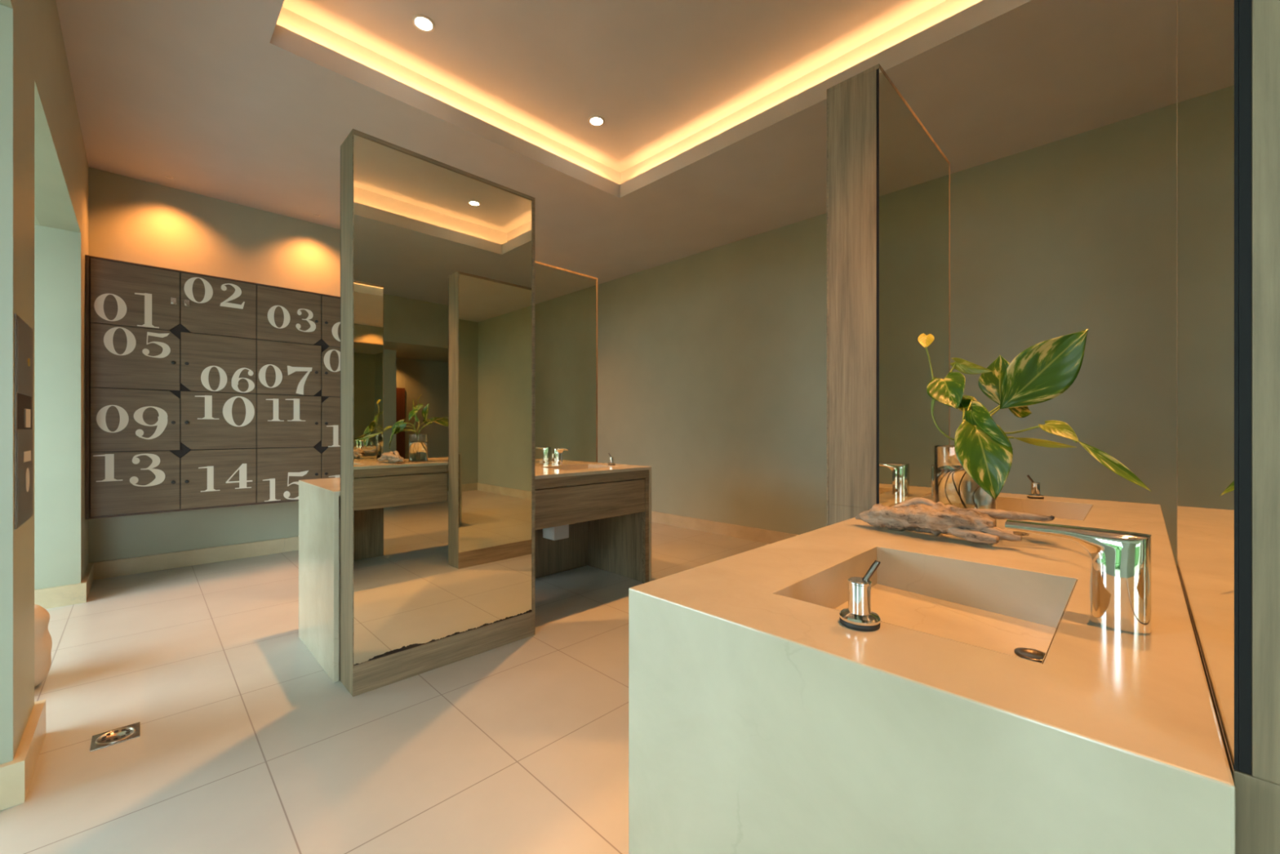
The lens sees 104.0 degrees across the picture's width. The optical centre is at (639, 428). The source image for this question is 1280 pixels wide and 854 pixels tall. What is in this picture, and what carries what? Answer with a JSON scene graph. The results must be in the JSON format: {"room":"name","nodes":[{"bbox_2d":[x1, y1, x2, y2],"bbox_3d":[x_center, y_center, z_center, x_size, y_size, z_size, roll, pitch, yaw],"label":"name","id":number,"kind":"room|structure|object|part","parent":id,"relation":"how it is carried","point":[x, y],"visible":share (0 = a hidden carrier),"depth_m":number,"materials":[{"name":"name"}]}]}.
{"room":"changing room","nodes":[
{"label":"changing room","id":0,"kind":"room"},
{"bbox_2d":[34,214,39,225],"bbox_3d":[-1.934,-1.333,-0.256,8.701,0.136,2.215,0,0,45],"label":"ceiling","id":1,"kind":"structure","parent":0,"point":[36,222],"depth_m":3.06,"materials":[{"name":"paint"}]},
{"bbox_2d":[0,0,88,764],"bbox_3d":[-1.874,-0.463,-0.196,8.701,3.187,2.384,0,0,45],"label":"wall","id":2,"kind":"structure","parent":0,"point":[44,165],"depth_m":2.10,"materials":[{"name":"grey paint"}]},
{"bbox_2d":[14,313,32,528],"bbox_3d":[-2.026,-0.021,1.649,0.339,0.659,0.008,0,0,45],"label":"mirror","id":3,"kind":"object","parent":2,"relation":"attached to","point":[23,331],"visible":1,"depth_m":1.61,"materials":[{"name":"metal"}]},
{"bbox_3d":[-2.027,-0.224,1.649,0.312,0.225,0.001,0,0,45],"label":"door","id":4,"kind":"part","parent":3,"relation":"part of","materials":[{"name":"metal"}]},
{"bbox_3d":[-2.027,0.152,1.649,0.312,0.286,0.001,0,0,45],"label":"door","id":5,"kind":"part","parent":3,"relation":"part of","materials":[{"name":"wood"}]},
{"bbox_3d":[-2.046,0.094,1.670,0.147,0.034,0.001,0,0,45],"label":"label plate","id":6,"kind":"part","parent":3,"relation":"part of","materials":[{"name":"white plastic"}]},
{"bbox_2d":[24,408,31,427],"bbox_3d":[-2.063,-0.033,1.684,0.102,0.062,0.003,0,0,45],"label":"paper towel","id":7,"kind":"object","parent":3,"relation":"hanging from","point":[27,411],"depth_m":1.67,"materials":[{"name":"white paper"}]},
{"bbox_2d":[0,562,93,810],"bbox_3d":[-1.845,1.067,-0.087,8.588,0.127,2.240,0,0,45],"label":"baseboard","id":8,"kind":"structure","parent":2,"relation":"attached to","point":[16,775],"depth_m":1.67,"materials":[{"name":"stone"}]},
{"bbox_2d":[88,167,340,563],"bbox_3d":[-2.629,-0.463,5.298,0.136,3.187,4.995,0,0,45],"label":"wall","id":9,"kind":"structure","parent":0,"point":[131,220],"depth_m":4.16,"materials":[{"name":"grey paint"}]},
{"bbox_2d":[93,536,298,579],"bbox_3d":[-2.452,1.067,5.361,0.025,0.127,4.606,0,0,45],"label":"baseboard","id":10,"kind":"structure","parent":9,"relation":"attached to","point":[135,565],"depth_m":4.10,"materials":[{"name":"stone"}]},
{"bbox_2d":[84,254,340,519],"bbox_3d":[-3.306,-0.286,4.275,0.348,1.844,1.911,0,0,45],"label":"lockers","id":11,"kind":"object","parent":9,"relation":"attached to","point":[202,391],"visible":0.81,"depth_m":3.91,"materials":[{"name":"brown wood"}]},
{"bbox_3d":[-3.691,0.396,3.670,0.015,0.449,0.462,0,0,45],"label":"door","id":12,"kind":"part","parent":11,"relation":"part of","materials":[{"name":"brown wood"}]},
{"bbox_3d":[-3.691,-0.059,3.670,0.015,0.449,0.462,0,0,45],"label":"door","id":13,"kind":"part","parent":11,"relation":"part of","materials":[{"name":"brown wood"}]},
{"bbox_3d":[-3.691,-0.513,3.670,0.015,0.449,0.462,0,0,45],"label":"door","id":14,"kind":"part","parent":11,"relation":"part of","materials":[{"name":"brown wood"}]},
{"bbox_3d":[-3.691,-0.967,3.670,0.015,0.449,0.462,0,0,45],"label":"door","id":15,"kind":"part","parent":11,"relation":"part of","materials":[{"name":"brown wood"}]},
{"bbox_3d":[-3.361,0.396,4.000,0.015,0.449,0.462,0,0,45],"label":"door","id":16,"kind":"part","parent":11,"relation":"part of","materials":[{"name":"brown wood"}]},
{"bbox_3d":[-3.361,-0.059,4.000,0.015,0.449,0.462,0,0,45],"label":"door","id":17,"kind":"part","parent":11,"relation":"part of","materials":[{"name":"brown wood"}]},
{"bbox_3d":[-3.361,-0.513,4.000,0.015,0.449,0.462,0,0,45],"label":"door","id":18,"kind":"part","parent":11,"relation":"part of","materials":[{"name":"brown wood"}]},
{"bbox_3d":[-3.361,-0.967,4.000,0.015,0.449,0.462,0,0,45],"label":"door","id":19,"kind":"part","parent":11,"relation":"part of","materials":[{"name":"brown wood"}]},
{"bbox_3d":[-3.030,0.396,4.331,0.015,0.449,0.462,0,0,45],"label":"door","id":20,"kind":"part","parent":11,"relation":"part of","materials":[{"name":"brown wood"}]},
{"bbox_3d":[-3.030,-0.059,4.331,0.015,0.449,0.462,0,0,45],"label":"door","id":21,"kind":"part","parent":11,"relation":"part of","materials":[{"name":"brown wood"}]},
{"bbox_3d":[-3.030,-0.513,4.331,0.015,0.449,0.462,0,0,45],"label":"door","id":22,"kind":"part","parent":11,"relation":"part of","materials":[{"name":"brown wood"}]},
{"bbox_3d":[-3.030,-0.967,4.331,0.015,0.449,0.462,0,0,45],"label":"door","id":23,"kind":"part","parent":11,"relation":"part of","materials":[{"name":"brown wood"}]},
{"bbox_3d":[-2.700,0.396,4.661,0.015,0.449,0.462,0,0,45],"label":"door","id":24,"kind":"part","parent":11,"relation":"part of","materials":[{"name":"brown wood"}]},
{"bbox_3d":[-2.700,-0.059,4.661,0.015,0.449,0.462,0,0,45],"label":"door","id":25,"kind":"part","parent":11,"relation":"part of","materials":[{"name":"brown wood"}]},
{"bbox_3d":[-2.700,-0.513,4.661,0.015,0.449,0.462,0,0,45],"label":"door","id":26,"kind":"part","parent":11,"relation":"part of","materials":[{"name":"brown wood"}]},
{"bbox_3d":[-2.700,-0.967,4.661,0.015,0.449,0.462,0,0,45],"label":"door","id":27,"kind":"part","parent":11,"relation":"part of","materials":[{"name":"brown wood"}]},
{"bbox_2d":[0,521,768,853],"bbox_3d":[0.340,1.198,0.899,10.735,0.136,7.402,0,0,45],"label":"floor","id":28,"kind":"structure","parent":0,"point":[246,744],"depth_m":1.86,"materials":[{"name":"tile"}]},
{"bbox_2d":[34,604,52,686],"bbox_3d":[-2.731,0.955,2.127,0.309,0.350,0.298,0,0,45],"label":"laundry bag","id":29,"kind":"object","parent":28,"relation":"on","point":[42,638],"visible":0.41,"depth_m":2.17,"materials":[{"name":"fabric"}]},
{"bbox_2d":[89,721,139,751],"bbox_3d":[-1.920,1.126,1.832,0.124,0.007,0.124,0,0,45],"label":"floor drain","id":30,"kind":"object","parent":28,"relation":"on","point":[127,732],"visible":1,"depth_m":1.82,"materials":[{"name":"metal"}]},
{"bbox_2d":[340,128,534,696],"bbox_3d":[-0.957,-0.065,2.486,0.187,2.390,0.896,0,0,45],"label":"mirror","id":31,"kind":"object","parent":28,"relation":"on","point":[437,258],"depth_m":2.32,"materials":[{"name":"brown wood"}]},
{"bbox_2d":[298,462,651,682],"bbox_3d":[-0.880,0.705,3.183,0.689,0.850,2.043,0,0,45],"label":"vanity counter","id":32,"kind":"object","parent":28,"relation":"on","point":[615,500],"visible":0.61,"depth_m":3.10,"materials":[{"name":"beige stone"}]},
{"bbox_3d":[-1.383,0.486,3.134,0.040,0.234,1.129,0,0,45],"label":"drawer","id":33,"kind":"part","parent":32,"relation":"part of","materials":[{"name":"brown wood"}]},
{"bbox_2d":[554,447,570,465],"bbox_3d":[-0.589,0.214,3.790,0.163,0.133,0.059,0,0,45],"label":"faucet","id":34,"kind":"object","parent":32,"relation":"on","point":[557,451],"visible":1,"depth_m":3.80,"materials":[{"name":"silver metal"}]},
{"bbox_2d":[539,463,616,486],"bbox_3d":[-0.446,0.338,3.634,0.361,0.115,0.463,0,0,45],"label":"basin","id":35,"kind":"object","parent":32,"relation":"in","point":[581,466],"depth_m":3.80,"materials":[{"name":"stone"}]},
{"bbox_3d":[-0.350,0.486,3.261,0.040,0.234,1.052,0,0,45],"label":"drawer","id":36,"kind":"part","parent":32,"relation":"part of","materials":[{"name":"brown wood"}]},
{"bbox_3d":[-0.335,0.717,3.276,0.040,0.827,1.094,0,0,45],"label":"rail","id":37,"kind":"part","parent":32,"relation":"part of","materials":[{"name":"brown wood"}]},
{"bbox_2d":[608,453,614,465],"bbox_3d":[-0.217,0.234,3.804,0.056,0.092,0.054,0,0,25],"label":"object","id":38,"kind":"object","parent":32,"relation":"on","point":[611,458],"visible":1,"depth_m":3.79,"materials":[{"name":"silver metal"}]},
{"bbox_2d":[534,260,597,577],"bbox_3d":[-0.743,-0.065,3.942,0.187,2.390,0.912,0,0,45],"label":"wall","id":39,"kind":"structure","parent":28,"relation":"on","point":[566,301],"depth_m":3.96,"materials":[{"name":"paint"}]},
{"bbox_2d":[534,262,595,465],"bbox_3d":[-0.684,-0.482,3.871,0.002,1.523,0.895,0,0,45],"label":"mirror","id":40,"kind":"object","parent":39,"relation":"attached to","point":[565,300],"depth_m":3.96,"materials":[{"name":"clear glass"}]},
{"bbox_2d":[826,63,950,525],"bbox_3d":[1.083,-0.065,2.116,0.187,2.390,0.912,0,0,45],"label":"wall","id":41,"kind":"structure","parent":28,"relation":"on","point":[888,180],"depth_m":1.82,"materials":[{"name":"brown wood"}]},
{"bbox_3d":[1.019,-0.065,2.180,0.006,2.390,0.912,0,0,45],"label":"frame","id":42,"kind":"part","parent":41,"relation":"part of","materials":[{"name":"brown wood"}]},
{"bbox_2d":[878,68,949,506],"bbox_3d":[1.142,-0.482,2.045,0.002,1.523,0.895,0,0,45],"label":"mirror","id":43,"kind":"object","parent":41,"relation":"attached to","point":[913,171],"depth_m":1.95,"materials":[{"name":"clear glass"}]},
{"bbox_2d":[628,492,1235,853],"bbox_3d":[0.945,0.705,1.358,0.689,0.850,2.043,0,0,45],"label":"vanity counter","id":44,"kind":"object","parent":28,"relation":"on","point":[986,710],"visible":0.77,"depth_m":0.65,"materials":[{"name":"beige stone"}]},
{"bbox_2d":[839,560,880,631],"bbox_3d":[0.315,0.234,0.715,0.056,0.092,0.054,0,0,5],"label":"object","id":45,"kind":"object","parent":44,"relation":"on","point":[859,615],"visible":1,"depth_m":0.70,"materials":[{"name":"silver metal"}]},
{"bbox_3d":[0.328,0.207,0.714,0.028,0.038,0.008,0,0,5],"label":"lever","id":46,"kind":"part","parent":45,"relation":"part of","materials":[{"name":"metal"}]},
{"bbox_2d":[773,546,1077,663],"bbox_3d":[0.521,0.338,0.892,0.359,0.115,0.474,0,0,45],"label":"basin","id":47,"kind":"object","parent":44,"relation":"in","point":[1024,615],"depth_m":1.00,"materials":[{"name":"stone"}]},
{"bbox_2d":[931,464,934,498],"bbox_3d":[1.237,0.214,1.964,0.163,0.133,0.059,0,0,45],"label":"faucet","id":48,"kind":"object","parent":44,"relation":"on","point":[932,465],"visible":0.16,"depth_m":2.00,"materials":[{"name":"silver metal"}]},
{"bbox_2d":[855,497,1054,543],"bbox_3d":[0.771,0.232,1.283,0.442,0.096,0.138,0,0,45],"label":"driftwood","id":49,"kind":"object","parent":44,"relation":"on","point":[918,514],"visible":1,"depth_m":1.23,"materials":[{"name":"brown wood"}]},
{"bbox_2d":[934,444,996,526],"bbox_3d":[0.931,0.165,1.434,0.149,0.228,0.149,0,0,45],"label":"glass vase","id":50,"kind":"object","parent":44,"relation":"on","point":[953,486],"visible":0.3,"depth_m":1.39,"materials":[{"name":"clear glass"}]},
{"bbox_2d":[917,328,1151,499],"bbox_3d":[0.988,-0.015,1.366,0.352,0.540,0.959,0,0,8],"label":"pothos plant","id":51,"kind":"object","parent":50,"relation":"in","point":[1045,370],"visible":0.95,"depth_m":1.32,"materials":[{"name":"green plant"}]},
{"bbox_3d":[0.891,-0.057,1.437,0.123,0.368,0.040,0,0,19],"label":"stem","id":52,"kind":"part","parent":51,"relation":"part of","materials":[{"name":"green plant"}]},
{"bbox_3d":[0.889,-0.121,1.454,0.091,0.146,0.012,0,0,-15],"label":"stem","id":53,"kind":"part","parent":51,"relation":"part of","materials":[{"name":"green plant"}]},
{"bbox_3d":[0.968,0.091,1.433,0.122,0.329,0.048,0,0,11],"label":"stem","id":54,"kind":"part","parent":51,"relation":"part of","materials":[{"name":"green plant"}]},
{"bbox_3d":[0.996,-0.003,1.434,0.104,0.123,0.019,0,0,-6],"label":"stem","id":55,"kind":"part","parent":51,"relation":"part of","materials":[{"name":"green plant"}]},
{"bbox_3d":[0.950,0.036,1.312,0.016,0.091,0.254,0,0,-7],"label":"stem","id":56,"kind":"part","parent":51,"relation":"part of","materials":[{"name":"green plant"}]},
{"bbox_2d":[1026,475,1044,498],"bbox_3d":[1.584,0.234,2.003,0.056,0.092,0.054,0,0,25],"label":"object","id":57,"kind":"object","parent":44,"relation":"on","point":[1035,486],"visible":1,"depth_m":1.99,"materials":[{"name":"silver metal"}]},
{"bbox_3d":[1.572,0.207,2.009,0.028,0.038,0.008,0,0,25],"label":"lever","id":58,"kind":"part","parent":57,"relation":"part of","materials":[{"name":"metal"}]},
{"bbox_2d":[996,496,1093,520],"bbox_3d":[1.380,0.338,1.808,0.361,0.115,0.463,0,0,45],"label":"basin","id":59,"kind":"object","parent":44,"relation":"in","point":[1067,510],"depth_m":1.93,"materials":[{"name":"stone"}]},
{"bbox_2d":[1004,520,1151,634],"bbox_3d":[0.649,0.214,0.748,0.163,0.133,0.059,0,0,45],"label":"faucet","id":60,"kind":"object","parent":44,"relation":"on","point":[1121,561],"visible":1,"depth_m":0.70,"materials":[{"name":"silver metal"}]},
{"bbox_2d":[1176,0,1279,853],"bbox_3d":[0.869,-0.065,0.660,0.187,2.390,0.896,0,0,45],"label":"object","id":61,"kind":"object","parent":28,"relation":"on","point":[1228,51],"depth_m":0.41,"materials":[{"name":"brown wood"}]},
{"bbox_2d":[1177,0,1238,770],"bbox_3d":[0.802,-0.482,0.724,0.002,1.523,0.892,0,0,45],"label":"mirror","id":62,"kind":"object","parent":61,"relation":"attached to","point":[1207,30],"depth_m":0.55,"materials":[{"name":"clear glass"}]},
{"bbox_2d":[55,0,1176,284],"bbox_3d":[0.555,-2.136,2.313,8.814,0.384,4.938,0,0,45],"label":"ceiling","id":63,"kind":"structure","parent":0,"point":[713,134],"depth_m":3.06,"materials":[{"name":"paint"}]},
{"bbox_2d":[412,14,435,32],"bbox_3d":[-1.206,-2.256,2.789,0.118,0.009,0.118,0,0,45],"label":"recessed light","id":64,"kind":"object","parent":63,"relation":"in","point":[423,23],"visible":1,"depth_m":2.79,"materials":[{"name":"beige"}]},
{"bbox_2d":[588,115,604,126],"bbox_3d":[-0.320,-2.256,3.675,0.118,0.009,0.118,0,0,45],"label":"recessed light","id":65,"kind":"object","parent":63,"relation":"in","point":[596,121],"visible":1,"depth_m":3.67,"materials":[{"name":"beige"}]},
{"bbox_2d":[597,103,1177,563],"bbox_3d":[2.909,-0.463,3.388,10.622,3.187,0.136,0,0,45],"label":"wall","id":66,"kind":"structure","parent":0,"point":[712,363],"depth_m":3.74,"materials":[{"name":"grey paint"}]},
{"bbox_2d":[651,511,797,543],"bbox_3d":[2.212,1.067,3.970,8.588,0.127,0.025,0,0,45],"label":"baseboard","id":67,"kind":"structure","parent":66,"relation":"attached to","point":[769,536],"depth_m":5.30,"materials":[{"name":"stone"}]}
]}

